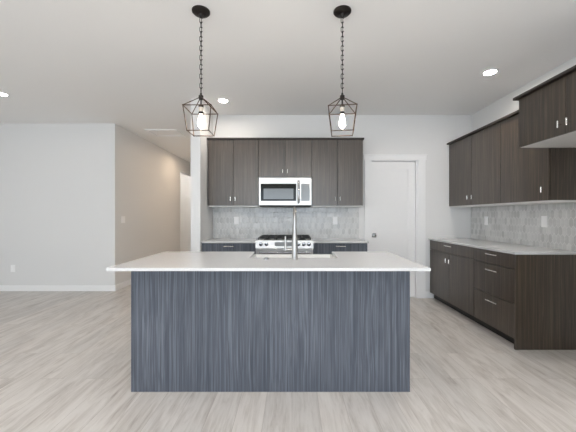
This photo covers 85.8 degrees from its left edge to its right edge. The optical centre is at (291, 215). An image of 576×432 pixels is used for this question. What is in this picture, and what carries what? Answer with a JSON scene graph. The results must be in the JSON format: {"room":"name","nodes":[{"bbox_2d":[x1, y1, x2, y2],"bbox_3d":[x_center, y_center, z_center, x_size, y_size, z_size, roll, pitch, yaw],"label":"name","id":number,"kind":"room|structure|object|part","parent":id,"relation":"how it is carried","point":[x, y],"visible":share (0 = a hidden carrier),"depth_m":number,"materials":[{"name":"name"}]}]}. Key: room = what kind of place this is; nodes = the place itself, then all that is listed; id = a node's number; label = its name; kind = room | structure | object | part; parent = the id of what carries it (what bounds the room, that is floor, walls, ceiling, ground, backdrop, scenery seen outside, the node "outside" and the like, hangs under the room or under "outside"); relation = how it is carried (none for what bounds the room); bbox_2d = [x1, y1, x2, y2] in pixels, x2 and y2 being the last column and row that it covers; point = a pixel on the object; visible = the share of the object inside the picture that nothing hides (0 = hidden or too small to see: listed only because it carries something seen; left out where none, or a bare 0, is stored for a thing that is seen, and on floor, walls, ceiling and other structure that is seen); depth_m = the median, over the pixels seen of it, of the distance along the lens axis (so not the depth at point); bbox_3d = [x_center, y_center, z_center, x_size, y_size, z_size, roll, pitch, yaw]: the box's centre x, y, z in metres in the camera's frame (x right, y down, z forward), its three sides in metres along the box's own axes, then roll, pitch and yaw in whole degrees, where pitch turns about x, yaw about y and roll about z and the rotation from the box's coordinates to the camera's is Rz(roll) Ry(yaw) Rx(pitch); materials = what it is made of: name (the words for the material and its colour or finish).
{"room":"kitchen","nodes":[
{"label":"kitchen","id":0,"kind":"room"},
{"bbox_2d":[0,124,118,284],"bbox_3d":[-5.010,-0.148,5.350,3.980,2.857,0.120,0,0,0],"label":"wall","id":1,"kind":"structure","parent":0,"point":[59,183],"depth_m":5.29,"materials":[{"name":"white paint"}]},
{"bbox_2d":[0,285,115,290],"bbox_3d":[-5.003,1.230,5.283,3.994,0.100,0.014,0,0,0],"label":"baseboard","id":2,"kind":"structure","parent":1,"relation":"attached to","point":[2,287],"depth_m":5.28,"materials":[{"name":"white paint"}]},
{"bbox_2d":[119,126,190,282],"bbox_3d":[-3.080,-0.148,7.905,0.120,2.857,4.990,0,0,0],"label":"wall","id":3,"kind":"structure","parent":0,"point":[149,174],"depth_m":6.48,"materials":[{"name":"white paint"}]},
{"bbox_2d":[116,279,130,290],"bbox_3d":[-3.013,1.230,6.835,0.014,0.100,3.090,0,0,0],"label":"baseboard","id":4,"kind":"structure","parent":3,"relation":"attached to","point":[128,282],"depth_m":5.53,"materials":[{"name":"white paint"}]},
{"bbox_2d":[180,173,190,251],"bbox_3d":[-3.580,-0.148,9.065,0.880,2.857,1.970,0,0,0],"label":"wall","id":5,"kind":"structure","parent":0,"point":[185,180],"depth_m":9.93,"materials":[{"name":"white paint"}]},
{"bbox_2d":[191,99,212,251],"bbox_3d":[-1.298,-0.148,7.285,0.131,2.857,6.230,0,0,0],"label":"wall","id":6,"kind":"structure","parent":0,"point":[201,214],"depth_m":4.17,"materials":[{"name":"white paint"}]},
{"bbox_2d":[0,0,575,162],"bbox_3d":[-2.100,-1.637,3.690,10.040,0.120,14.620,0,0,0],"label":"ceiling","id":7,"kind":"structure","parent":0,"point":[132,65],"depth_m":3.05,"materials":[{"name":"white paint"}]},
{"bbox_2d":[0,92,9,96],"bbox_3d":[-3.750,-1.572,4.000,0.168,0.010,0.168,0,0,0],"label":"recessed light","id":8,"kind":"object","parent":7,"relation":"in","point":[1,93],"visible":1,"depth_m":4.01,"materials":[{"name":"white"}]},
{"bbox_2d":[144,129,184,136],"bbox_3d":[-2.390,-1.568,5.865,0.580,0.018,0.470,0,0,0],"label":"attic hatch","id":9,"kind":"object","parent":7,"relation":"attached to","point":[156,132],"visible":1,"depth_m":5.83,"materials":[{"name":"white paint"}]},
{"bbox_3d":[-2.390,-1.574,5.865,0.480,0.006,0.370,0,0,0],"label":"hatch panel","id":10,"kind":"part","parent":9,"relation":"part of","materials":[{"name":"white paint"}]},
{"bbox_2d":[182,5,217,136],"bbox_3d":[-0.700,-1.105,2.385,0.215,0.944,0.215,0,0,0],"label":"lantern pendant","id":11,"kind":"object","parent":7,"relation":"hanging from","point":[200,11],"visible":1,"depth_m":2.37,"materials":[{"name":"black metal"}]},
{"bbox_2d":[198,105,203,114],"bbox_3d":[-0.700,-0.820,2.385,0.038,0.080,0.038,0,0,0],"label":"socket","id":12,"kind":"object","parent":11,"relation":"attached to","point":[201,107],"depth_m":2.37,"materials":[{"name":"beige"}]},
{"bbox_3d":[-0.700,-1.224,2.385,0.018,0.627,0.018,0,0,45],"label":"chain","id":13,"kind":"part","parent":11,"relation":"part of","materials":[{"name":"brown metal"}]},
{"bbox_3d":[-0.700,-0.726,2.385,0.047,0.108,0.047,0,0,0],"label":"bulb","id":14,"kind":"part","parent":11,"relation":"part of","materials":[{"name":"white glass"}]},
{"bbox_2d":[217,98,228,102],"bbox_3d":[-0.940,-1.572,4.230,0.168,0.010,0.168,0,0,0],"label":"recessed light","id":15,"kind":"object","parent":7,"relation":"in","point":[221,100],"visible":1,"depth_m":4.22,"materials":[{"name":"white"}]},
{"bbox_2d":[328,5,357,136],"bbox_3d":[0.387,-1.105,2.385,0.216,0.944,0.216,0,0,8],"label":"lantern pendant","id":16,"kind":"object","parent":7,"relation":"hanging from","point":[342,11],"visible":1,"depth_m":2.37,"materials":[{"name":"black metal"}]},
{"bbox_3d":[0.387,-0.726,2.385,0.047,0.108,0.047,0,0,8],"label":"bulb","id":17,"kind":"part","parent":16,"relation":"part of","materials":[{"name":"white glass"}]},
{"bbox_2d":[340,105,344,114],"bbox_3d":[0.387,-0.820,2.385,0.038,0.080,0.038,0,0,0],"label":"socket","id":18,"kind":"object","parent":16,"relation":"attached to","point":[342,107],"depth_m":2.37,"materials":[{"name":"beige"}]},
{"bbox_3d":[0.387,-1.224,2.385,0.018,0.627,0.018,0,0,-37],"label":"chain","id":19,"kind":"part","parent":16,"relation":"part of","materials":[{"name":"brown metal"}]},
{"bbox_2d":[481,68,498,75],"bbox_3d":[2.170,-1.572,3.395,0.168,0.010,0.168,0,0,0],"label":"recessed light","id":20,"kind":"object","parent":7,"relation":"in","point":[493,71],"visible":1,"depth_m":3.39,"materials":[{"name":"white paint"}]},
{"bbox_2d":[0,285,575,431],"bbox_3d":[-2.100,1.340,3.690,10.040,0.120,14.620,0,0,0],"label":"floor","id":21,"kind":"structure","parent":0,"point":[65,356],"depth_m":2.29,"materials":[{"name":"beige wood"}]},
{"bbox_2d":[202,243,255,253],"bbox_3d":[-0.859,0.824,4.514,0.738,0.912,0.650,0,0,0],"label":"base cabinet","id":22,"kind":"object","parent":21,"relation":"on","point":[206,247],"visible":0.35,"depth_m":4.22,"materials":[{"name":"grey wood"}]},
{"bbox_2d":[201,238,257,242],"bbox_3d":[-0.861,0.356,4.512,0.741,0.023,0.634,0,0,0],"label":"countertop","id":23,"kind":"structure","parent":22,"relation":"on","point":[213,240],"depth_m":4.37,"materials":[{"name":"white stone"}]},
{"bbox_2d":[131,256,409,391],"bbox_3d":[-0.157,0.824,2.632,2.029,0.913,0.756,0,0,0],"label":"kitchen island","id":24,"kind":"object","parent":21,"relation":"on","point":[192,331],"visible":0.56,"depth_m":2.25,"materials":[{"name":"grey wood"}]},
{"bbox_2d":[106,252,430,270],"bbox_3d":[-0.157,0.355,2.533,2.158,0.021,0.955,0,0,0],"label":"island countertop","id":25,"kind":"structure","parent":24,"relation":"on","point":[164,261],"depth_m":2.30,"materials":[{"name":"white stone"}]},
{"bbox_2d":[284,207,297,259],"bbox_3d":[-0.006,0.133,2.567,0.112,0.424,0.239,0,0,0],"label":"kitchen faucet","id":26,"kind":"object","parent":25,"relation":"on","point":[294,249],"visible":1,"depth_m":2.46,"materials":[{"name":"silver metal"}]},
{"bbox_3d":[-0.028,0.221,2.475,0.069,0.118,0.024,0,0,0],"label":"lever","id":27,"kind":"part","parent":26,"relation":"part of","materials":[{"name":"silver metal"}]},
{"bbox_3d":[0.022,0.031,2.570,0.027,0.218,0.217,0,0,0],"label":"spout","id":28,"kind":"part","parent":26,"relation":"part of","materials":[{"name":"silver metal"}]},
{"bbox_2d":[251,254,334,257],"bbox_3d":[0.011,0.489,2.790,0.762,0.231,0.490,0,0,0],"label":"farmhouse sink","id":29,"kind":"object","parent":25,"relation":"in","point":[254,255],"visible":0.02,"depth_m":3.01,"materials":[{"name":"white ceramic"}]},
{"bbox_2d":[255,235,312,253],"bbox_3d":[-0.100,0.783,4.440,0.766,0.993,0.773,0,0,0],"label":"gas range","id":30,"kind":"object","parent":21,"relation":"on","point":[265,244],"visible":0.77,"depth_m":4.11,"materials":[{"name":"silver metal"}]},
{"bbox_3d":[-0.100,0.372,4.127,0.766,0.111,0.063,0,0,0],"label":"control panel","id":31,"kind":"part","parent":30,"relation":"part of","materials":[{"name":"silver metal"}]},
{"bbox_3d":[-0.100,0.759,4.135,0.762,0.642,0.046,0,0,0],"label":"oven door","id":32,"kind":"part","parent":30,"relation":"part of","materials":[{"name":"silver metal"}]},
{"bbox_3d":[-0.100,0.480,4.083,0.666,0.024,0.059,0,0,0],"label":"handle","id":33,"kind":"part","parent":30,"relation":"part of","materials":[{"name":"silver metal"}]},
{"bbox_2d":[259,239,311,239],"bbox_3d":[-0.100,0.342,4.478,0.766,0.026,0.696,0,0,0],"label":"cooktop","id":34,"kind":"object","parent":30,"relation":"in","point":[259,239],"depth_m":4.34,"materials":[{"name":"silver metal"}]},
{"bbox_2d":[313,243,366,255],"bbox_3d":[0.659,0.824,4.514,0.739,0.912,0.650,0,0,0],"label":"base cabinet","id":35,"kind":"object","parent":21,"relation":"on","point":[318,248],"visible":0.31,"depth_m":4.22,"materials":[{"name":"grey wood"}]},
{"bbox_2d":[311,238,368,242],"bbox_3d":[0.666,0.356,4.512,0.752,0.023,0.634,0,0,0],"label":"countertop","id":36,"kind":"structure","parent":35,"relation":"on","point":[315,240],"depth_m":4.37,"materials":[{"name":"white stone"}]},
{"bbox_2d":[430,240,479,323],"bbox_3d":[2.455,0.824,4.250,0.687,0.912,1.178,0,0,0],"label":"base cabinet","id":37,"kind":"object","parent":21,"relation":"on","point":[451,265],"visible":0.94,"depth_m":4.12,"materials":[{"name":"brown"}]},
{"bbox_3d":[2.158,0.854,4.532,0.019,0.667,0.585,0,0,0],"label":"door","id":38,"kind":"part","parent":37,"relation":"part of","materials":[{"name":"brown laminate"}]},
{"bbox_3d":[2.158,0.445,4.244,0.019,0.139,1.162,0,0,0],"label":"drawer","id":39,"kind":"part","parent":37,"relation":"part of","materials":[{"name":"brown laminate"}]},
{"bbox_3d":[2.158,0.854,3.949,0.019,0.667,0.571,0,0,0],"label":"door","id":40,"kind":"part","parent":37,"relation":"part of","materials":[{"name":"brown laminate"}]},
{"bbox_2d":[428,238,575,254],"bbox_3d":[2.457,0.356,3.896,0.666,0.023,1.886,0,0,0],"label":"countertop","id":41,"kind":"structure","parent":37,"relation":"on","point":[511,248],"depth_m":3.40,"materials":[{"name":"white stone"}]},
{"bbox_2d":[474,248,575,349],"bbox_3d":[2.455,0.824,3.311,0.687,0.912,0.696,0,0,0],"label":"base cabinet","id":42,"kind":"object","parent":21,"relation":"on","point":[493,270],"depth_m":2.96,"materials":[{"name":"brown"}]},
{"bbox_3d":[2.158,1.020,3.322,0.019,0.335,0.669,0,0,0],"label":"drawer","id":43,"kind":"part","parent":42,"relation":"part of","materials":[{"name":"brown laminate"}]},
{"bbox_3d":[2.158,0.683,3.322,0.019,0.326,0.669,0,0,0],"label":"drawer","id":44,"kind":"part","parent":42,"relation":"part of","materials":[{"name":"brown laminate"}]},
{"bbox_3d":[2.158,0.445,3.322,0.019,0.139,0.669,0,0,0],"label":"drawer","id":45,"kind":"part","parent":42,"relation":"part of","materials":[{"name":"brown laminate"}]},
{"bbox_3d":[2.468,0.825,2.974,0.662,0.911,0.021,0,0,0],"label":"cabinet end panel","id":46,"kind":"part","parent":42,"relation":"part of","materials":[{"name":"brown wood"}]},
{"bbox_2d":[213,115,470,297],"bbox_3d":[0.783,-0.148,4.900,4.033,2.857,0.120,0,0,0],"label":"wall","id":47,"kind":"structure","parent":0,"point":[430,135],"depth_m":4.84,"materials":[{"name":"white paint"}]},
{"bbox_2d":[207,138,259,206],"bbox_3d":[-0.859,-0.633,4.646,0.744,0.998,0.386,0,0,0],"label":"upper cabinet","id":48,"kind":"object","parent":47,"relation":"attached to","point":[233,163],"visible":0.94,"depth_m":4.49,"materials":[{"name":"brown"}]},
{"bbox_3d":[-1.034,-0.628,4.500,0.359,0.954,0.019,0,0,0],"label":"door","id":49,"kind":"part","parent":48,"relation":"part of","materials":[{"name":"brown laminate"}]},
{"bbox_3d":[-0.859,-1.120,4.657,0.744,0.024,0.363,0,0,0],"label":"trim","id":50,"kind":"part","parent":48,"relation":"part of","materials":[{"name":"grey"}]},
{"bbox_3d":[-0.852,-0.143,4.675,0.728,0.018,0.329,0,0,0],"label":"panel","id":51,"kind":"part","parent":48,"relation":"part of","materials":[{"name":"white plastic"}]},
{"bbox_3d":[-0.669,-0.628,4.500,0.359,0.954,0.019,0,0,0],"label":"door","id":52,"kind":"part","parent":48,"relation":"part of","materials":[{"name":"brown laminate"}]},
{"bbox_2d":[258,138,311,177],"bbox_3d":[-0.100,-0.840,4.646,0.774,0.584,0.386,0,0,0],"label":"upper cabinet","id":53,"kind":"object","parent":47,"relation":"attached to","point":[278,157],"visible":0.98,"depth_m":4.49,"materials":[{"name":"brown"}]},
{"bbox_3d":[-0.293,-0.835,4.500,0.381,0.540,0.019,0,0,0],"label":"door","id":54,"kind":"part","parent":53,"relation":"part of","materials":[{"name":"brown laminate"}]},
{"bbox_3d":[-0.100,-1.120,4.657,0.774,0.024,0.363,0,0,0],"label":"trim","id":55,"kind":"part","parent":53,"relation":"part of","materials":[{"name":"grey"}]},
{"bbox_2d":[259,178,311,206],"bbox_3d":[-0.097,-0.340,4.595,0.756,0.412,0.467,0,0,0],"label":"microwave","id":56,"kind":"object","parent":53,"relation":"attached to","point":[273,192],"visible":1,"depth_m":4.42,"materials":[{"name":"silver metal"}]},
{"bbox_3d":[-0.201,-0.349,4.436,0.549,0.394,0.031,0,0,0],"label":"door","id":57,"kind":"part","parent":56,"relation":"part of","materials":[{"name":"silver metal"}]},
{"bbox_3d":[0.097,-0.343,4.395,0.025,0.336,0.067,0,0,0],"label":"handle","id":58,"kind":"part","parent":56,"relation":"part of","materials":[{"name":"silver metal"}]},
{"bbox_3d":[0.178,-0.349,4.436,0.205,0.394,0.031,0,0,0],"label":"control panel","id":59,"kind":"part","parent":56,"relation":"part of","materials":[{"name":"silver metal"}]},
{"bbox_3d":[-0.100,-0.557,4.675,0.772,0.018,0.329,0,0,0],"label":"panel","id":60,"kind":"part","parent":53,"relation":"part of","materials":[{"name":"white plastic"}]},
{"bbox_3d":[0.093,-0.835,4.500,0.381,0.540,0.019,0,0,0],"label":"door","id":61,"kind":"part","parent":53,"relation":"part of","materials":[{"name":"brown laminate"}]},
{"bbox_2d":[213,207,358,237],"bbox_3d":[-0.091,0.122,4.835,2.267,0.511,0.008,0,0,0],"label":"tile backsplash","id":62,"kind":"structure","parent":47,"relation":"attached to","point":[254,222],"depth_m":4.83,"materials":[{"name":"grey tile"}]},
{"bbox_2d":[234,217,238,223],"bbox_3d":[-0.867,0.072,4.826,0.074,0.120,0.009,0,0,0],"label":"wall outlet","id":63,"kind":"object","parent":62,"relation":"attached to","point":[236,219],"visible":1,"depth_m":4.82,"materials":[{"name":"white plastic"}]},
{"bbox_2d":[333,217,337,223],"bbox_3d":[0.672,0.072,4.826,0.074,0.120,0.009,0,0,0],"label":"wall outlet","id":64,"kind":"object","parent":62,"relation":"attached to","point":[335,219],"visible":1,"depth_m":4.82,"materials":[{"name":"white plastic"}]},
{"bbox_2d":[311,138,363,206],"bbox_3d":[0.665,-0.633,4.646,0.757,0.998,0.386,0,0,0],"label":"upper cabinet","id":65,"kind":"object","parent":47,"relation":"attached to","point":[337,163],"visible":0.95,"depth_m":4.49,"materials":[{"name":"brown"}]},
{"bbox_3d":[0.473,-0.628,4.500,0.366,0.954,0.019,0,0,0],"label":"door","id":66,"kind":"part","parent":65,"relation":"part of","materials":[{"name":"brown laminate"}]},
{"bbox_3d":[0.658,-0.143,4.675,0.741,0.018,0.329,0,0,0],"label":"panel","id":67,"kind":"part","parent":65,"relation":"part of","materials":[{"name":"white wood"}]},
{"bbox_3d":[0.665,-1.120,4.657,0.757,0.024,0.363,0,0,0],"label":"trim","id":68,"kind":"part","parent":65,"relation":"part of","materials":[{"name":"brown wood"}]},
{"bbox_3d":[0.844,-0.628,4.500,0.366,0.954,0.019,0,0,0],"label":"door","id":69,"kind":"part","parent":65,"relation":"part of","materials":[{"name":"brown laminate"}]},
{"bbox_2d":[372,162,414,296],"bbox_3d":[1.590,0.207,4.864,0.690,2.122,0.102,0,0,0],"label":"door","id":70,"kind":"structure","parent":47,"relation":"in","point":[393,183],"depth_m":4.88,"materials":[{"name":"white paint"}]},
{"bbox_2d":[363,154,427,297],"bbox_3d":[1.605,0.160,4.883,0.993,2.240,0.154,0,0,0],"label":"trim","id":71,"kind":"structure","parent":47,"relation":"attached to","point":[419,159],"depth_m":4.82,"materials":[{"name":"white paint"}]},
{"bbox_2d":[426,292,432,297],"bbox_3d":[2.139,1.230,4.833,0.123,0.100,0.014,0,0,0],"label":"baseboard","id":72,"kind":"structure","parent":47,"relation":"attached to","point":[428,294],"depth_m":4.83,"materials":[{"name":"white paint"}]},
{"bbox_2d":[471,56,575,206],"bbox_3d":[2.860,-0.148,0.730,0.120,2.857,8.460,0,0,0],"label":"wall","id":73,"kind":"structure","parent":0,"point":[504,106],"depth_m":4.03,"materials":[{"name":"white paint"}]},
{"bbox_2d":[447,120,510,206],"bbox_3d":[2.605,-0.633,4.239,0.387,0.999,1.201,0,0,0],"label":"upper cabinet","id":74,"kind":"object","parent":73,"relation":"attached to","point":[475,156],"visible":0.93,"depth_m":4.11,"materials":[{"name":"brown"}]},
{"bbox_3d":[2.458,-0.628,4.532,0.019,0.954,0.598,0,0,0],"label":"door","id":75,"kind":"part","parent":74,"relation":"part of","materials":[{"name":"brown laminate"}]},
{"bbox_3d":[2.607,-1.121,4.240,0.385,0.024,1.200,0,0,0],"label":"trim","id":76,"kind":"part","parent":74,"relation":"part of","materials":[{"name":"brown wood"}]},
{"bbox_3d":[2.634,-0.143,4.240,0.331,0.018,1.198,0,0,0],"label":"panel","id":77,"kind":"part","parent":74,"relation":"part of","materials":[{"name":"white plastic"}]},
{"bbox_3d":[2.458,-0.628,3.935,0.019,0.954,0.584,0,0,0],"label":"door","id":78,"kind":"part","parent":74,"relation":"part of","materials":[{"name":"brown laminate"}]},
{"bbox_2d":[471,202,575,250],"bbox_3d":[2.795,0.122,3.897,0.008,0.511,1.884,0,0,0],"label":"tile backsplash","id":79,"kind":"structure","parent":73,"relation":"attached to","point":[516,224],"depth_m":3.64,"materials":[{"name":"grey tile"}]},
{"bbox_2d":[484,216,487,224],"bbox_3d":[2.786,0.068,4.450,0.009,0.124,0.080,0,0,0],"label":"wall outlet","id":80,"kind":"object","parent":79,"relation":"attached to","point":[485,217],"visible":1,"depth_m":4.45,"materials":[{"name":"white plastic"}]},
{"bbox_2d":[541,216,546,226],"bbox_3d":[2.786,0.062,3.425,0.009,0.124,0.080,0,0,0],"label":"wall outlet","id":81,"kind":"object","parent":79,"relation":"attached to","point":[543,218],"visible":1,"depth_m":3.42,"materials":[{"name":"white plastic"}]},
{"bbox_2d":[498,110,575,204],"bbox_3d":[2.605,-0.633,3.297,0.387,0.999,0.685,0,0,0],"label":"upper cabinet","id":82,"kind":"object","parent":73,"relation":"attached to","point":[529,176],"visible":0.71,"depth_m":3.15,"materials":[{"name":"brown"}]},
{"bbox_3d":[2.607,-1.121,3.313,0.385,0.024,0.653,0,0,0],"label":"trim","id":83,"kind":"part","parent":82,"relation":"part of","materials":[{"name":"grey"}]},
{"bbox_3d":[2.458,-0.628,3.298,0.019,0.954,0.678,0,0,0],"label":"door","id":84,"kind":"part","parent":82,"relation":"part of","materials":[{"name":"brown laminate"}]},
{"bbox_3d":[2.634,-0.143,3.298,0.331,0.018,0.682,0,0,0],"label":"panel","id":85,"kind":"part","parent":82,"relation":"part of","materials":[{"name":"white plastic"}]},
{"bbox_3d":[2.634,-0.630,2.956,0.331,0.956,0.002,0,0,0],"label":"panel","id":86,"kind":"part","parent":82,"relation":"part of","materials":[{"name":"brown laminate"}]},
{"bbox_2d":[513,65,575,147],"bbox_3d":[2.461,-0.891,2.507,0.676,0.483,0.957,0,0,0],"label":"upper cabinet","id":87,"kind":"object","parent":73,"relation":"attached to","point":[547,110],"visible":1,"depth_m":2.63,"materials":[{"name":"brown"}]},
{"bbox_3d":[2.168,-0.879,2.699,0.019,0.452,0.502,0,0,0],"label":"door","id":88,"kind":"part","parent":87,"relation":"part of","materials":[{"name":"brown laminate"}]},
{"bbox_3d":[2.462,-1.121,2.508,0.674,0.024,0.956,0,0,0],"label":"trim","id":89,"kind":"part","parent":87,"relation":"part of","materials":[{"name":"grey"}]},
{"bbox_3d":[2.489,-0.652,2.491,0.620,0.004,0.921,0,0,0],"label":"panel","id":90,"kind":"part","parent":87,"relation":"part of","materials":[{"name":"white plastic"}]},
{"bbox_3d":[2.168,-0.879,2.237,0.019,0.452,0.409,0,0,0],"label":"door","id":91,"kind":"part","parent":87,"relation":"part of","materials":[{"name":"brown laminate"}]}
]}

